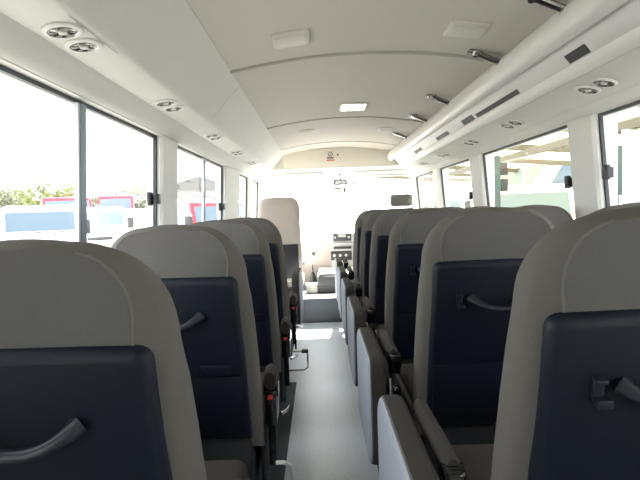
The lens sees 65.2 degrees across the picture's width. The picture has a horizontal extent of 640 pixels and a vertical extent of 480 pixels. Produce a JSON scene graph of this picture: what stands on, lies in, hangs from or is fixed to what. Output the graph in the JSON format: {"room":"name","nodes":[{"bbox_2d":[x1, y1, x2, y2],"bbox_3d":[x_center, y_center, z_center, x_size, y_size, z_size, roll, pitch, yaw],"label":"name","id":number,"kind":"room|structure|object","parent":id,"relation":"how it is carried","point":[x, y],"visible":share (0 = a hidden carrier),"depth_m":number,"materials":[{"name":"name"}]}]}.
{"room":"vehicle interior","nodes":[
{"label":"vehicle interior","id":0,"kind":"room"},
{"bbox_2d":[0,57,262,226],"bbox_3d":[-0.732,0.183,2.389,0.094,1.700,7.950,-2,3,0],"label":"wall","id":1,"kind":"structure","parent":0,"point":[167,148],"depth_m":2.33,"materials":[{"name":"white plastic"}]},
{"bbox_2d":[0,64,160,241],"bbox_3d":[-0.745,-0.066,1.442,0.065,0.710,1.690,-2,3,0],"label":"window","id":2,"kind":"structure","parent":1,"relation":"in","point":[80,108],"depth_m":1.53,"materials":[{"name":"metal"}]},
{"bbox_2d":[178,146,225,221],"bbox_3d":[-0.749,-0.170,3.189,0.065,0.710,1.310,-2,3,0],"label":"window","id":3,"kind":"structure","parent":1,"relation":"in","point":[221,206],"depth_m":3.18,"materials":[{"name":"grey rubber"}]},
{"bbox_2d":[240,174,246,216],"bbox_3d":[-0.758,-0.267,4.816,0.054,0.710,0.650,-2,3,0],"label":"window","id":4,"kind":"structure","parent":1,"relation":"in","point":[240,174],"depth_m":5.12,"materials":[{"name":"black metal"}]},
{"bbox_2d":[252,180,257,217],"bbox_3d":[-0.760,-0.320,5.689,0.054,0.710,0.700,-2,3,0],"label":"window","id":5,"kind":"structure","parent":1,"relation":"in","point":[252,180],"depth_m":6.02,"materials":[{"name":"metal"}]},
{"bbox_2d":[289,283,341,322],"bbox_3d":[0.275,0.701,5.783,2.100,0.310,1.340,-2,3,0],"label":"floor","id":6,"kind":"structure","parent":0,"point":[315,310],"depth_m":5.11,"materials":[{"name":"plastic"}]},
{"bbox_2d":[258,197,305,298],"bbox_3d":[-0.376,0.201,5.289,0.454,1.293,0.664,-2,3,0],"label":"seat","id":7,"kind":"object","parent":6,"relation":"on","point":[283,212],"visible":0.44,"depth_m":4.97,"materials":[{"name":"fabric"}]},
{"bbox_2d":[287,272,303,288],"bbox_3d":[-0.385,0.437,5.390,0.420,0.130,0.490,-2,3,0],"label":"seat cushion","id":8,"kind":"object","parent":7,"relation":"on","point":[289,283],"depth_m":5.15,"materials":[{"name":"fabric"}]},
{"bbox_2d":[306,283,317,293],"bbox_3d":[-0.089,0.527,5.471,0.131,0.100,0.146,-2,3,0],"label":"locker","id":9,"kind":"object","parent":6,"relation":"on","point":[311,288],"visible":1,"depth_m":5.40,"materials":[{"name":"white plastic"}]},
{"bbox_2d":[309,251,316,282],"bbox_3d":[-0.088,0.336,5.917,0.120,0.427,0.144,-2,3,0],"label":"lever","id":10,"kind":"object","parent":6,"relation":"on","point":[312,276],"visible":0.86,"depth_m":5.91,"materials":[{"name":"grey"}]},
{"bbox_2d":[306,293,335,298],"bbox_3d":[0.090,0.584,5.221,0.460,0.013,0.248,-2,3,0],"label":"trim","id":11,"kind":"structure","parent":6,"relation":"on","point":[328,295],"depth_m":5.18,"materials":[{"name":"white plastic"}]},
{"bbox_2d":[301,230,353,282],"bbox_3d":[0.242,0.200,6.197,1.860,0.642,0.434,-2,3,0],"label":"dashboard","id":12,"kind":"object","parent":6,"relation":"on","point":[340,246],"visible":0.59,"depth_m":6.07,"materials":[{"name":"grey plastic"}]},
{"bbox_2d":[318,267,352,292],"bbox_3d":[0.196,0.447,5.696,0.440,0.212,0.622,-2,3,0],"label":"engine cover","id":13,"kind":"object","parent":6,"relation":"on","point":[326,276],"visible":0.45,"depth_m":5.42,"materials":[{"name":"plastic"}]},
{"bbox_2d":[390,194,413,208],"bbox_3d":[0.876,0.017,5.583,0.450,1.038,0.580,-2,3,0],"label":"seat","id":14,"kind":"object","parent":6,"relation":"on","point":[396,200],"visible":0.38,"depth_m":5.27,"materials":[{"name":"fabric"}]},
{"bbox_2d":[269,322,378,479],"bbox_3d":[0.287,1.065,1.798,2.100,0.061,6.660,-2,3,0],"label":"floor","id":15,"kind":"structure","parent":0,"point":[327,440],"depth_m":2.78,"materials":[{"name":"plastic"}]},
{"bbox_2d":[0,239,250,479],"bbox_3d":[-0.398,0.540,1.063,0.530,1.122,0.701,-2,3,0],"label":"passenger seat","id":16,"kind":"object","parent":15,"relation":"on","point":[96,384],"visible":1,"depth_m":0.73,"materials":[{"name":"fabric"}]},
{"bbox_2d":[204,460,248,479],"bbox_3d":[-0.422,0.693,1.178,0.450,0.125,0.490,-2,3,0],"label":"seat cushion","id":17,"kind":"object","parent":16,"relation":"on","point":[215,469],"depth_m":1.34,"materials":[{"name":"fabric"}]},
{"bbox_2d":[111,224,289,479],"bbox_3d":[-0.400,0.495,1.817,0.530,1.122,0.701,-2,3,0],"label":"passenger seat","id":18,"kind":"object","parent":15,"relation":"on","point":[203,271],"visible":0.59,"depth_m":1.51,"materials":[{"name":"fabric"}]},
{"bbox_2d":[255,372,264,447],"bbox_3d":[-0.424,0.648,1.931,0.450,0.125,0.490,-2,3,0],"label":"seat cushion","id":19,"kind":"object","parent":18,"relation":"on","point":[261,373],"depth_m":1.79,"materials":[{"name":"fabric"}]},
{"bbox_2d":[191,220,297,424],"bbox_3d":[-0.402,0.450,2.570,0.530,1.122,0.701,-2,3,0],"label":"passenger seat","id":20,"kind":"object","parent":15,"relation":"on","point":[274,344],"visible":0.4,"depth_m":2.27,"materials":[{"name":"fabric"}]},
{"bbox_2d":[227,217,301,356],"bbox_3d":[-0.403,0.405,3.324,0.530,1.122,0.701,-2,3,0],"label":"passenger seat","id":21,"kind":"object","parent":15,"relation":"on","point":[286,308],"visible":0.31,"depth_m":3.03,"materials":[{"name":"fabric"}]},
{"bbox_2d":[276,460,294,479],"bbox_3d":[-0.102,0.886,1.659,0.034,0.342,0.090,1,4,38],"label":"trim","id":22,"kind":"structure","parent":15,"relation":"on","point":[278,462],"depth_m":1.64,"materials":[{"name":"grey metal"}]},
{"bbox_2d":[283,349,308,401],"bbox_3d":[-0.152,0.811,3.034,0.170,0.330,0.040,-2,3,0],"label":"bar","id":23,"kind":"object","parent":15,"relation":"on","point":[303,350],"visible":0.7,"depth_m":3.02,"materials":[{"name":"silver metal"}]},
{"bbox_2d":[292,267,303,349],"bbox_3d":[-0.179,0.577,4.028,0.080,0.661,0.534,-2,3,0],"label":"seat","id":24,"kind":"object","parent":15,"relation":"on","point":[297,277],"visible":0.71,"depth_m":3.78,"materials":[{"name":"fabric"}]},
{"bbox_2d":[292,267,299,323],"bbox_3d":[-0.183,0.443,4.018,0.058,0.391,0.530,-2,3,0],"label":"cushion","id":25,"kind":"object","parent":24,"relation":"on","point":[296,274],"depth_m":3.76,"materials":[{"name":"fabric"}]},
{"bbox_2d":[335,258,342,300],"bbox_3d":[0.199,0.518,4.943,0.080,0.661,0.534,-2,3,0],"label":"seat","id":26,"kind":"object","parent":15,"relation":"on","point":[338,262],"visible":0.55,"depth_m":4.71,"materials":[{"name":"plastic"}]},
{"bbox_2d":[336,258,342,266],"bbox_3d":[0.194,0.383,4.937,0.058,0.391,0.530,-2,3,0],"label":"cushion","id":27,"kind":"object","parent":26,"relation":"on","point":[338,261],"depth_m":4.67,"materials":[{"name":"fabric"}]},
{"bbox_2d":[337,266,347,318],"bbox_3d":[0.201,0.564,4.185,0.080,0.661,0.534,-2,3,0],"label":"seat","id":28,"kind":"object","parent":15,"relation":"on","point":[341,271],"visible":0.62,"depth_m":3.96,"materials":[{"name":"plastic"}]},
{"bbox_2d":[339,266,347,278],"bbox_3d":[0.195,0.429,4.179,0.058,0.391,0.530,-2,3,0],"label":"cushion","id":29,"kind":"object","parent":28,"relation":"on","point":[342,271],"depth_m":3.92,"materials":[{"name":"fabric"}]},
{"bbox_2d":[341,278,354,344],"bbox_3d":[0.202,0.609,3.426,0.080,0.661,0.534,-2,3,0],"label":"seat","id":30,"kind":"object","parent":15,"relation":"on","point":[347,289],"visible":0.52,"depth_m":3.20,"materials":[{"name":"fabric"}]},
{"bbox_2d":[347,296,368,385],"bbox_3d":[0.204,0.654,2.667,0.080,0.661,0.534,-2,3,0],"label":"seat","id":31,"kind":"object","parent":15,"relation":"on","point":[356,316],"visible":0.65,"depth_m":2.43,"materials":[{"name":"plastic"}]},
{"bbox_2d":[357,327,392,464],"bbox_3d":[0.205,0.700,1.909,0.080,0.661,0.534,-2,3,0],"label":"seat","id":32,"kind":"object","parent":15,"relation":"on","point":[374,379],"visible":0.81,"depth_m":1.66,"materials":[{"name":"plastic"}]},
{"bbox_2d":[377,394,439,479],"bbox_3d":[0.207,0.745,1.150,0.080,0.661,0.534,-2,3,0],"label":"seat","id":33,"kind":"object","parent":15,"relation":"on","point":[403,455],"visible":1,"depth_m":1.10,"materials":[{"name":"plastic"}]},
{"bbox_2d":[259,147,413,177],"bbox_3d":[0.207,-0.944,5.885,2.040,0.335,0.860,-2,3,0],"label":"wall","id":34,"kind":"structure","parent":0,"point":[278,169],"depth_m":5.70,"materials":[{"name":"white"}]},
{"bbox_2d":[275,173,325,179],"bbox_3d":[-0.221,-0.752,5.834,0.590,0.082,0.168,-2,3,0],"label":"sun visor","id":35,"kind":"object","parent":34,"relation":"attached to","point":[321,176],"visible":0.94,"depth_m":5.75,"materials":[{"name":"grey"}]},
{"bbox_2d":[284,148,393,167],"bbox_3d":[0.204,-0.900,5.450,1.200,0.186,0.010,-2,3,0],"label":"header panel","id":36,"kind":"object","parent":34,"relation":"attached to","point":[349,156],"visible":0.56,"depth_m":5.45,"materials":[{"name":"beige plastic"}]},
{"bbox_2d":[326,151,334,160],"bbox_3d":[0.113,-0.912,5.442,0.090,0.110,0.004,-2,3,0],"label":"sticker","id":37,"kind":"object","parent":36,"relation":"attached to","point":[330,156],"visible":1,"depth_m":5.44,"materials":[{"name":"white"}]},
{"bbox_2d":[317,174,361,185],"bbox_3d":[0.240,-0.726,5.952,0.561,0.143,0.107,-2,3,0],"label":"mirror","id":38,"kind":"object","parent":34,"relation":"attached to","point":[340,181],"visible":1,"depth_m":5.91,"materials":[{"name":"grey mirror"}]},
{"bbox_2d":[334,177,345,192],"bbox_3d":[0.233,-0.667,6.032,0.142,0.204,0.168,-2,3,0],"label":"camera","id":39,"kind":"object","parent":38,"relation":"hanging from","point":[336,190],"visible":0.97,"depth_m":5.96,"materials":[{"name":"white plastic"}]},
{"bbox_2d":[335,180,345,183],"bbox_3d":[0.241,-0.683,5.905,0.124,0.042,0.007,-2,3,0],"label":"mirror glass","id":40,"kind":"object","parent":38,"relation":"attached to","point":[336,181],"depth_m":5.90,"materials":[{"name":"grey"}]},
{"bbox_2d":[352,171,407,177],"bbox_3d":[0.693,-0.784,5.834,0.640,0.082,0.168,-2,3,0],"label":"sun visor","id":41,"kind":"object","parent":34,"relation":"attached to","point":[400,173],"visible":0.92,"depth_m":5.75,"materials":[{"name":"grey"}]},
{"bbox_2d":[186,0,569,154],"bbox_3d":[0.214,-0.744,1.909,2.000,0.260,7.100,-2,3,0],"label":"ceiling","id":42,"kind":"structure","parent":0,"point":[392,85],"depth_m":2.11,"materials":[{"name":"white plastic"}]},
{"bbox_2d":[0,0,283,178],"bbox_3d":[-0.544,-0.581,1.907,0.336,0.245,7.040,-2,3,0],"label":"duct","id":43,"kind":"object","parent":42,"relation":"attached to","point":[152,51],"visible":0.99,"depth_m":1.54,"materials":[{"name":"plastic"}]},
{"bbox_2d":[40,22,102,52],"bbox_3d":[-0.585,-0.477,1.187,0.089,0.017,0.192,-2,3,0],"label":"air vent","id":44,"kind":"object","parent":43,"relation":"attached to","point":[58,30],"visible":1,"depth_m":1.16,"materials":[{"name":"white plastic"}]},
{"bbox_2d":[153,99,184,111],"bbox_3d":[-0.587,-0.522,1.951,0.089,0.017,0.192,-2,3,0],"label":"air vent","id":45,"kind":"object","parent":43,"relation":"attached to","point":[169,105],"visible":1,"depth_m":1.93,"materials":[{"name":"white plastic"}]},
{"bbox_2d":[204,133,223,139],"bbox_3d":[-0.589,-0.572,2.770,0.089,0.017,0.192,-2,3,0],"label":"air vent","id":46,"kind":"object","parent":43,"relation":"attached to","point":[213,136],"visible":1,"depth_m":2.74,"materials":[{"name":"white plastic"}]},
{"bbox_2d":[229,150,243,154],"bbox_3d":[-0.590,-0.618,3.548,0.089,0.017,0.192,-2,3,0],"label":"air vent","id":47,"kind":"object","parent":43,"relation":"attached to","point":[238,152],"visible":1,"depth_m":3.52,"materials":[{"name":"white plastic"}]},
{"bbox_2d":[271,29,308,48],"bbox_3d":[-0.111,-0.758,1.888,0.140,0.034,0.136,-2,3,0],"label":"recessed light","id":48,"kind":"object","parent":42,"relation":"in","point":[296,37],"visible":1,"depth_m":1.85,"materials":[{"name":"grey plastic"}]},
{"bbox_2d":[275,34,305,48],"bbox_3d":[-0.110,-0.751,1.888,0.116,0.008,0.108,-9,3,0],"label":"diffuser","id":49,"kind":"object","parent":48,"relation":"attached to","point":[281,40],"depth_m":1.87,"materials":[{"name":"grey"}]},
{"bbox_2d":[299,129,314,132],"bbox_3d":[-0.114,-0.894,4.104,0.150,0.011,0.150,-2,3,0],"label":"ceiling speaker","id":50,"kind":"object","parent":42,"relation":"attached to","point":[304,130],"visible":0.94,"depth_m":4.08,"materials":[{"name":"grey"}]},
{"bbox_2d":[299,130,312,132],"bbox_3d":[-0.114,-0.890,4.104,0.116,0.004,0.116,-2,3,0],"label":"grille","id":51,"kind":"object","parent":50,"relation":"attached to","point":[301,131],"depth_m":4.09,"materials":[{"name":"grey"}]},
{"bbox_2d":[280,141,395,150],"bbox_3d":[0.187,-0.942,4.953,1.160,0.075,0.032,-2,3,0],"label":"trim","id":52,"kind":"structure","parent":42,"relation":"attached to","point":[332,141],"depth_m":4.94,"materials":[{"name":"grey"}]},
{"bbox_2d":[267,116,423,129],"bbox_3d":[0.190,-0.864,3.655,1.160,0.075,0.032,-2,3,0],"label":"trim","id":53,"kind":"structure","parent":42,"relation":"attached to","point":[347,116],"depth_m":3.64,"materials":[{"name":"grey"}]},
{"bbox_2d":[339,102,367,110],"bbox_3d":[0.215,-0.869,3.254,0.180,0.021,0.200,-2,3,0],"label":"recessed light","id":54,"kind":"object","parent":42,"relation":"in","point":[347,106],"visible":1,"depth_m":3.20,"materials":[{"name":"grey"}]},
{"bbox_2d":[341,104,365,110],"bbox_3d":[0.215,-0.862,3.255,0.156,0.008,0.172,-2,3,0],"label":"diffuser","id":55,"kind":"object","parent":54,"relation":"attached to","point":[360,106],"depth_m":3.24,"materials":[{"name":"plastic"}]},
{"bbox_2d":[230,51,488,73],"bbox_3d":[0.193,-0.774,2.158,1.160,0.075,0.032,-2,3,0],"label":"trim","id":56,"kind":"structure","parent":42,"relation":"attached to","point":[359,52],"depth_m":2.15,"materials":[{"name":"grey plastic"}]},
{"bbox_2d":[378,127,393,129],"bbox_3d":[0.548,-0.914,4.104,0.150,0.011,0.150,-2,3,0],"label":"ceiling speaker","id":57,"kind":"object","parent":42,"relation":"attached to","point":[379,128],"visible":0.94,"depth_m":4.07,"materials":[{"name":"grey"}]},
{"bbox_2d":[392,132,406,138],"bbox_3d":[0.683,-0.887,4.256,0.140,0.071,0.044,-2,3,0],"label":"bracket","id":58,"kind":"object","parent":42,"relation":"attached to","point":[394,133],"visible":0.89,"depth_m":4.24,"materials":[{"name":"silver metal"}]},
{"bbox_2d":[408,113,427,122],"bbox_3d":[0.685,-0.839,3.458,0.140,0.071,0.044,-2,3,0],"label":"bracket","id":59,"kind":"object","parent":42,"relation":"attached to","point":[416,116],"visible":0.91,"depth_m":3.44,"materials":[{"name":"silver metal"}]},
{"bbox_2d":[426,94,449,105],"bbox_3d":[0.686,-0.804,2.878,0.140,0.071,0.044,-2,3,0],"label":"bracket","id":60,"kind":"object","parent":42,"relation":"attached to","point":[431,96],"visible":0.88,"depth_m":2.87,"materials":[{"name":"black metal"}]},
{"bbox_2d":[442,20,489,38],"bbox_3d":[0.538,-0.777,1.848,0.140,0.035,0.136,-2,3,0],"label":"recessed light","id":61,"kind":"object","parent":42,"relation":"in","point":[455,28],"visible":1,"depth_m":1.82,"materials":[{"name":"grey plastic"}]},
{"bbox_2d":[446,25,484,38],"bbox_3d":[0.537,-0.770,1.848,0.116,0.008,0.108,5,3,0],"label":"diffuser","id":62,"kind":"object","parent":61,"relation":"attached to","point":[462,31],"depth_m":1.83,"materials":[{"name":"grey"}]},
{"bbox_2d":[467,49,499,65],"bbox_3d":[0.688,-0.757,2.080,0.140,0.071,0.044,-2,3,0],"label":"bracket","id":63,"kind":"object","parent":42,"relation":"attached to","point":[476,53],"visible":0.9,"depth_m":2.07,"materials":[{"name":"silver metal"}]},
{"bbox_2d":[387,0,639,172],"bbox_3d":[0.933,-0.634,1.907,0.390,0.250,7.040,-2,3,0],"label":"duct","id":64,"kind":"object","parent":42,"relation":"attached to","point":[534,84],"visible":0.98,"depth_m":1.95,"materials":[{"name":"white plastic"}]},
{"bbox_2d":[436,152,449,156],"bbox_3d":[0.963,-0.668,3.919,0.087,0.027,0.192,-2,3,0],"label":"air vent","id":65,"kind":"object","parent":64,"relation":"attached to","point":[440,154],"visible":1,"depth_m":3.90,"materials":[{"name":"white plastic"}]},
{"bbox_2d":[462,139,480,144],"bbox_3d":[0.964,-0.624,3.190,0.087,0.027,0.192,-2,3,0],"label":"air vent","id":66,"kind":"object","parent":64,"relation":"attached to","point":[469,141],"visible":1,"depth_m":3.17,"materials":[{"name":"white plastic"}]},
{"bbox_2d":[499,119,524,128],"bbox_3d":[0.966,-0.584,2.522,0.087,0.027,0.192,-2,3,0],"label":"air vent","id":67,"kind":"object","parent":64,"relation":"attached to","point":[512,123],"visible":1,"depth_m":2.50,"materials":[{"name":"white plastic"}]},
{"bbox_2d":[575,78,618,94],"bbox_3d":[0.967,-0.538,1.753,0.087,0.027,0.192,-2,3,0],"label":"air vent","id":68,"kind":"object","parent":64,"relation":"attached to","point":[598,82],"visible":1,"depth_m":1.73,"materials":[{"name":"white plastic"}]},
{"bbox_2d":[528,0,565,14],"bbox_3d":[0.689,-0.724,1.531,0.140,0.071,0.044,-2,3,0],"label":"bracket","id":69,"kind":"object","parent":42,"relation":"attached to","point":[557,6],"visible":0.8,"depth_m":1.52,"materials":[{"name":"silver metal"}]},
{"bbox_2d":[409,97,639,218],"bbox_3d":[1.213,0.115,2.389,0.114,1.700,7.950,-2,3,0],"label":"wall","id":70,"kind":"structure","parent":0,"point":[583,132],"depth_m":2.23,"materials":[{"name":"white plastic"}]},
{"bbox_2d":[416,171,432,207],"bbox_3d":[1.206,-0.380,5.555,0.074,0.710,0.970,-2,3,0],"label":"window","id":71,"kind":"structure","parent":70,"relation":"in","point":[431,171],"depth_m":6.01,"materials":[{"name":"grey rubber"}]},
{"bbox_2d":[440,159,472,206],"bbox_3d":[1.198,-0.307,4.339,0.094,0.710,1.005,-2,3,0],"label":"window","id":72,"kind":"structure","parent":70,"relation":"in","point":[470,193],"depth_m":4.60,"materials":[{"name":"grey rubber"}]},
{"bbox_2d":[482,125,572,205],"bbox_3d":[1.200,-0.225,2.962,0.095,0.710,1.265,-2,3,0],"label":"window","id":73,"kind":"structure","parent":70,"relation":"in","point":[567,179],"depth_m":2.86,"materials":[{"name":"metal"}]},
{"bbox_2d":[598,100,639,206],"bbox_3d":[1.203,-0.127,1.332,0.097,0.710,1.570,-2,3,0],"label":"window","id":74,"kind":"structure","parent":70,"relation":"in","point":[607,170],"depth_m":2.08,"materials":[{"name":"grey metal"}]},
{"bbox_3d":[0.753,1.000,2.140,0.995,0.005,5.950,-2,3,0],"label":"floor","id":75,"kind":"structure","parent":0,"visible":0},
{"bbox_2d":[343,209,382,289],"bbox_3d":[0.500,0.270,4.894,0.565,1.140,0.705,-2,3,0],"label":"passenger seat","id":76,"kind":"object","parent":75,"relation":"on","point":[359,221],"visible":0.2,"depth_m":4.60,"materials":[{"name":"fabric"}]},
{"bbox_2d":[347,209,396,304],"bbox_3d":[0.502,0.316,4.135,0.565,1.140,0.705,-2,3,0],"label":"passenger seat","id":77,"kind":"object","parent":75,"relation":"on","point":[369,221],"visible":0.19,"depth_m":3.84,"materials":[{"name":"fabric"}]},
{"bbox_2d":[353,209,421,331],"bbox_3d":[0.503,0.361,3.376,0.565,1.140,0.705,-2,3,0],"label":"passenger seat","id":78,"kind":"object","parent":75,"relation":"on","point":[381,230],"visible":0.27,"depth_m":3.07,"materials":[{"name":"fabric"}]},
{"bbox_2d":[362,208,462,384],"bbox_3d":[0.505,0.407,2.618,0.565,1.140,0.705,-2,3,0],"label":"passenger seat","id":79,"kind":"object","parent":75,"relation":"on","point":[407,237],"visible":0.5,"depth_m":2.31,"materials":[{"name":"fabric"}]},
{"bbox_2d":[376,324,383,331],"bbox_3d":[0.557,0.566,2.735,0.450,0.125,0.490,-2,3,0],"label":"seat cushion","id":80,"kind":"object","parent":79,"relation":"on","point":[379,327],"depth_m":2.90,"materials":[{"name":"fabric"}]},
{"bbox_2d":[378,207,554,469],"bbox_3d":[0.507,0.452,1.859,0.565,1.140,0.705,-2,3,0],"label":"passenger seat","id":81,"kind":"object","parent":75,"relation":"on","point":[471,260],"visible":0.63,"depth_m":1.55,"materials":[{"name":"fabric"}]},
{"bbox_2d":[399,364,423,435],"bbox_3d":[0.559,0.611,1.976,0.450,0.125,0.490,-2,3,0],"label":"seat cushion","id":82,"kind":"object","parent":81,"relation":"on","point":[406,374],"depth_m":1.96,"materials":[{"name":"fabric"}]},
{"bbox_2d":[462,206,491,210],"bbox_3d":[1.006,0.344,3.376,0.434,1.140,0.705,-2,3,0],"label":"passenger seat","id":83,"kind":"object","parent":75,"relation":"on","point":[475,207],"visible":0.02,"depth_m":3.04,"materials":[{"name":"grey fabric"}]},
{"bbox_2d":[414,206,639,479],"bbox_3d":[0.508,0.498,1.101,0.565,1.140,0.705,-2,3,0],"label":"passenger seat","id":84,"kind":"object","parent":75,"relation":"on","point":[569,403],"visible":1,"depth_m":0.78,"materials":[{"name":"fabric"}]},
{"bbox_2d":[437,444,493,479],"bbox_3d":[0.560,0.657,1.218,0.450,0.125,0.490,-2,3,0],"label":"seat cushion","id":85,"kind":"object","parent":84,"relation":"on","point":[477,459],"depth_m":1.35,"materials":[{"name":"fabric"}]},
{"bbox_2d":[514,205,572,226],"bbox_3d":[1.007,0.389,2.618,0.434,1.140,0.705,-2,3,0],"label":"passenger seat","id":86,"kind":"object","parent":75,"relation":"on","point":[556,215],"visible":0.08,"depth_m":2.27,"materials":[{"name":"grey fabric"}]},
{"bbox_2d":[590,202,639,213],"bbox_3d":[1.009,0.435,1.859,0.434,1.140,0.705,-2,3,0],"label":"passenger seat","id":87,"kind":"object","parent":75,"relation":"on","point":[635,204],"visible":0.03,"depth_m":1.53,"materials":[{"name":"grey fabric"}]},
{"label":"outside","id":88,"kind":"structure","parent":0,"visible":0},
{"bbox_2d":[0,216,357,242],"bbox_3d":[-0.036,-1.044,50.027,160.000,0.100,180.000,-2,3,0],"label":"ground","id":89,"kind":"structure","parent":88,"point":[313,229],"depth_m":56.30,"materials":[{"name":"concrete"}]},
{"bbox_2d":[0,185,37,224],"bbox_3d":[-26.428,-2.357,43.243,4.659,5.180,4.025,-2,3,0],"label":"tree","id":90,"kind":"object","parent":89,"relation":"on","point":[6,199],"visible":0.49,"depth_m":42.18,"materials":[{"name":"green plant"}]},
{"bbox_2d":[6,180,74,205],"bbox_3d":[-21.515,-2.273,39.979,3.902,5.060,6.275,1,5,44],"label":"tree","id":91,"kind":"object","parent":89,"relation":"on","point":[67,191],"visible":0.27,"depth_m":39.14,"materials":[{"name":"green plant"}]},
{"bbox_2d":[0,205,90,241],"bbox_3d":[-7.861,0.173,14.229,2.220,2.300,4.300,-4,4,-28],"label":"truck","id":92,"kind":"object","parent":89,"relation":"on","point":[50,222],"visible":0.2,"depth_m":12.54,"materials":[{"name":"white paint"}]},
{"bbox_2d":[87,219,90,233],"bbox_3d":[-6.075,-0.313,12.819,0.356,0.445,0.157,-2,3,0],"label":"mirror","id":93,"kind":"object","parent":92,"relation":"attached to","point":[88,220],"depth_m":12.80,"materials":[{"name":"grey mirror"}]},
{"bbox_2d":[42,197,99,206],"bbox_3d":[-14.347,-0.840,28.432,3.019,3.072,5.848,-4,4,-28],"label":"truck","id":94,"kind":"object","parent":89,"relation":"on","point":[45,200],"visible":0.12,"depth_m":26.14,"materials":[{"name":"red paint"}]},
{"bbox_2d":[88,192,120,204],"bbox_3d":[-20.589,-2.450,48.328,4.782,4.353,6.297,-2,3,0],"label":"tree","id":95,"kind":"object","parent":89,"relation":"on","point":[94,200],"visible":0.06,"depth_m":47.13,"materials":[{"name":"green plant"}]},
{"bbox_2d":[87,206,133,246],"bbox_3d":[-8.443,-0.104,19.183,2.220,2.300,4.300,-4,4,-24],"label":"truck","id":96,"kind":"object","parent":89,"relation":"on","point":[107,224],"visible":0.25,"depth_m":17.50,"materials":[{"name":"white paint"}]},
{"bbox_2d":[88,236,112,240],"bbox_3d":[-7.600,-0.050,17.298,0.800,0.120,0.050,-4,4,-24],"label":"grille","id":97,"kind":"object","parent":96,"relation":"attached to","point":[90,238],"depth_m":17.29,"materials":[{"name":"grey"}]},
{"bbox_2d":[126,217,133,228],"bbox_3d":[-6.755,-0.580,17.656,0.352,0.445,0.170,-2,3,0],"label":"mirror","id":98,"kind":"object","parent":96,"relation":"attached to","point":[130,220],"depth_m":17.60,"materials":[{"name":"grey mirror"}]},
{"bbox_2d":[92,195,138,208],"bbox_3d":[-14.404,-1.476,36.431,3.030,3.389,6.450,-3,4,-14],"label":"truck","id":99,"kind":"object","parent":89,"relation":"on","point":[126,201],"visible":0.2,"depth_m":33.73,"materials":[{"name":"red paint"}]},
{"bbox_2d":[120,177,146,208],"bbox_3d":[-16.393,-3.115,46.876,5.450,5.559,5.525,-3,4,-22],"label":"tree","id":100,"kind":"object","parent":89,"relation":"on","point":[142,204],"visible":0.23,"depth_m":45.59,"materials":[{"name":"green plant"}]},
{"bbox_2d":[124,209,146,231],"bbox_3d":[-8.684,-0.386,24.373,2.120,2.259,4.300,-3,4,-16],"label":"truck","id":101,"kind":"object","parent":89,"relation":"on","point":[139,215],"visible":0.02,"depth_m":22.52,"materials":[{"name":"white paint"}]},
{"bbox_2d":[146,198,208,226],"bbox_3d":[-5.339,-0.319,19.293,2.220,2.500,4.100,-4,4,-30],"label":"van","id":102,"kind":"object","parent":89,"relation":"on","point":[192,199],"visible":0.02,"depth_m":18.58,"materials":[{"name":"white paint"}]},
{"bbox_2d":[177,176,241,200],"bbox_3d":[-7.371,-1.918,32.929,5.000,4.200,4.800,-2,3,0],"label":"building","id":103,"kind":"structure","parent":89,"relation":"on","point":[191,188],"depth_m":30.54,"materials":[{"name":"grey paint"}]},
{"bbox_2d":[178,200,242,224],"bbox_3d":[-3.477,0.006,14.795,2.120,2.259,4.300,-4,4,-30],"label":"truck","id":104,"kind":"object","parent":89,"relation":"on","point":[190,212],"visible":0.07,"depth_m":13.01,"materials":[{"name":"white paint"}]},
{"bbox_2d":[184,215,192,224],"bbox_3d":[-3.267,-0.395,12.551,0.193,0.445,0.332,-2,3,0],"label":"mirror","id":105,"kind":"object","parent":104,"relation":"attached to","point":[188,219],"depth_m":12.41,"materials":[{"name":"grey mirror"}]},
{"bbox_2d":[406,195,470,207],"bbox_3d":[4.411,-0.581,19.652,2.220,2.300,4.300,-2,3,5],"label":"truck","id":106,"kind":"object","parent":89,"relation":"on","point":[454,201],"visible":0.05,"depth_m":17.80,"materials":[{"name":"white paint"}]},
{"bbox_2d":[463,178,500,207],"bbox_3d":[8.460,-1.451,24.322,3.067,3.195,6.106,-1,4,12],"label":"van","id":107,"kind":"object","parent":89,"relation":"on","point":[466,185],"visible":0.03,"depth_m":24.59,"materials":[{"name":"white paint"}]},
{"bbox_2d":[464,200,470,207],"bbox_3d":[6.678,-1.595,22.432,0.378,0.369,0.150,-2,3,0],"label":"mirror","id":108,"kind":"object","parent":107,"relation":"attached to","point":[467,202],"depth_m":22.38,"materials":[{"name":"grey mirror"}]},
{"bbox_2d":[494,156,507,206],"bbox_3d":[2.846,-0.015,8.120,0.430,2.660,0.300,-2,3,0],"label":"post","id":109,"kind":"object","parent":89,"relation":"on","point":[499,168],"visible":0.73,"depth_m":7.93,"materials":[{"name":"metal"}]},
{"bbox_2d":[371,106,639,207],"bbox_3d":[4.208,-0.569,11.776,4.350,3.232,15.640,-2,3,0],"label":"carport","id":110,"kind":"object","parent":89,"relation":"on","point":[531,153],"visible":0.2,"depth_m":8.44,"materials":[{"name":"grey paint"}]},
{"bbox_2d":[501,184,574,219],"bbox_3d":[4.479,-0.038,10.816,2.060,2.270,3.300,-1,4,16],"label":"van","id":111,"kind":"object","parent":89,"relation":"on","point":[544,194],"visible":0.07,"depth_m":10.05,"materials":[{"name":"white paint"}]},
{"bbox_2d":[501,156,620,204],"bbox_3d":[8.079,-0.884,14.637,6.906,3.250,2.938,-2,3,-6],"label":"van","id":112,"kind":"object","parent":89,"relation":"on","point":[535,174],"visible":0.02,"depth_m":13.25,"materials":[{"name":"white paint"}]},
{"bbox_2d":[618,145,622,204],"bbox_3d":[3.269,0.198,5.664,0.280,2.500,0.070,-2,3,0],"label":"post","id":113,"kind":"object","parent":89,"relation":"on","point":[620,148],"visible":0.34,"depth_m":5.57,"materials":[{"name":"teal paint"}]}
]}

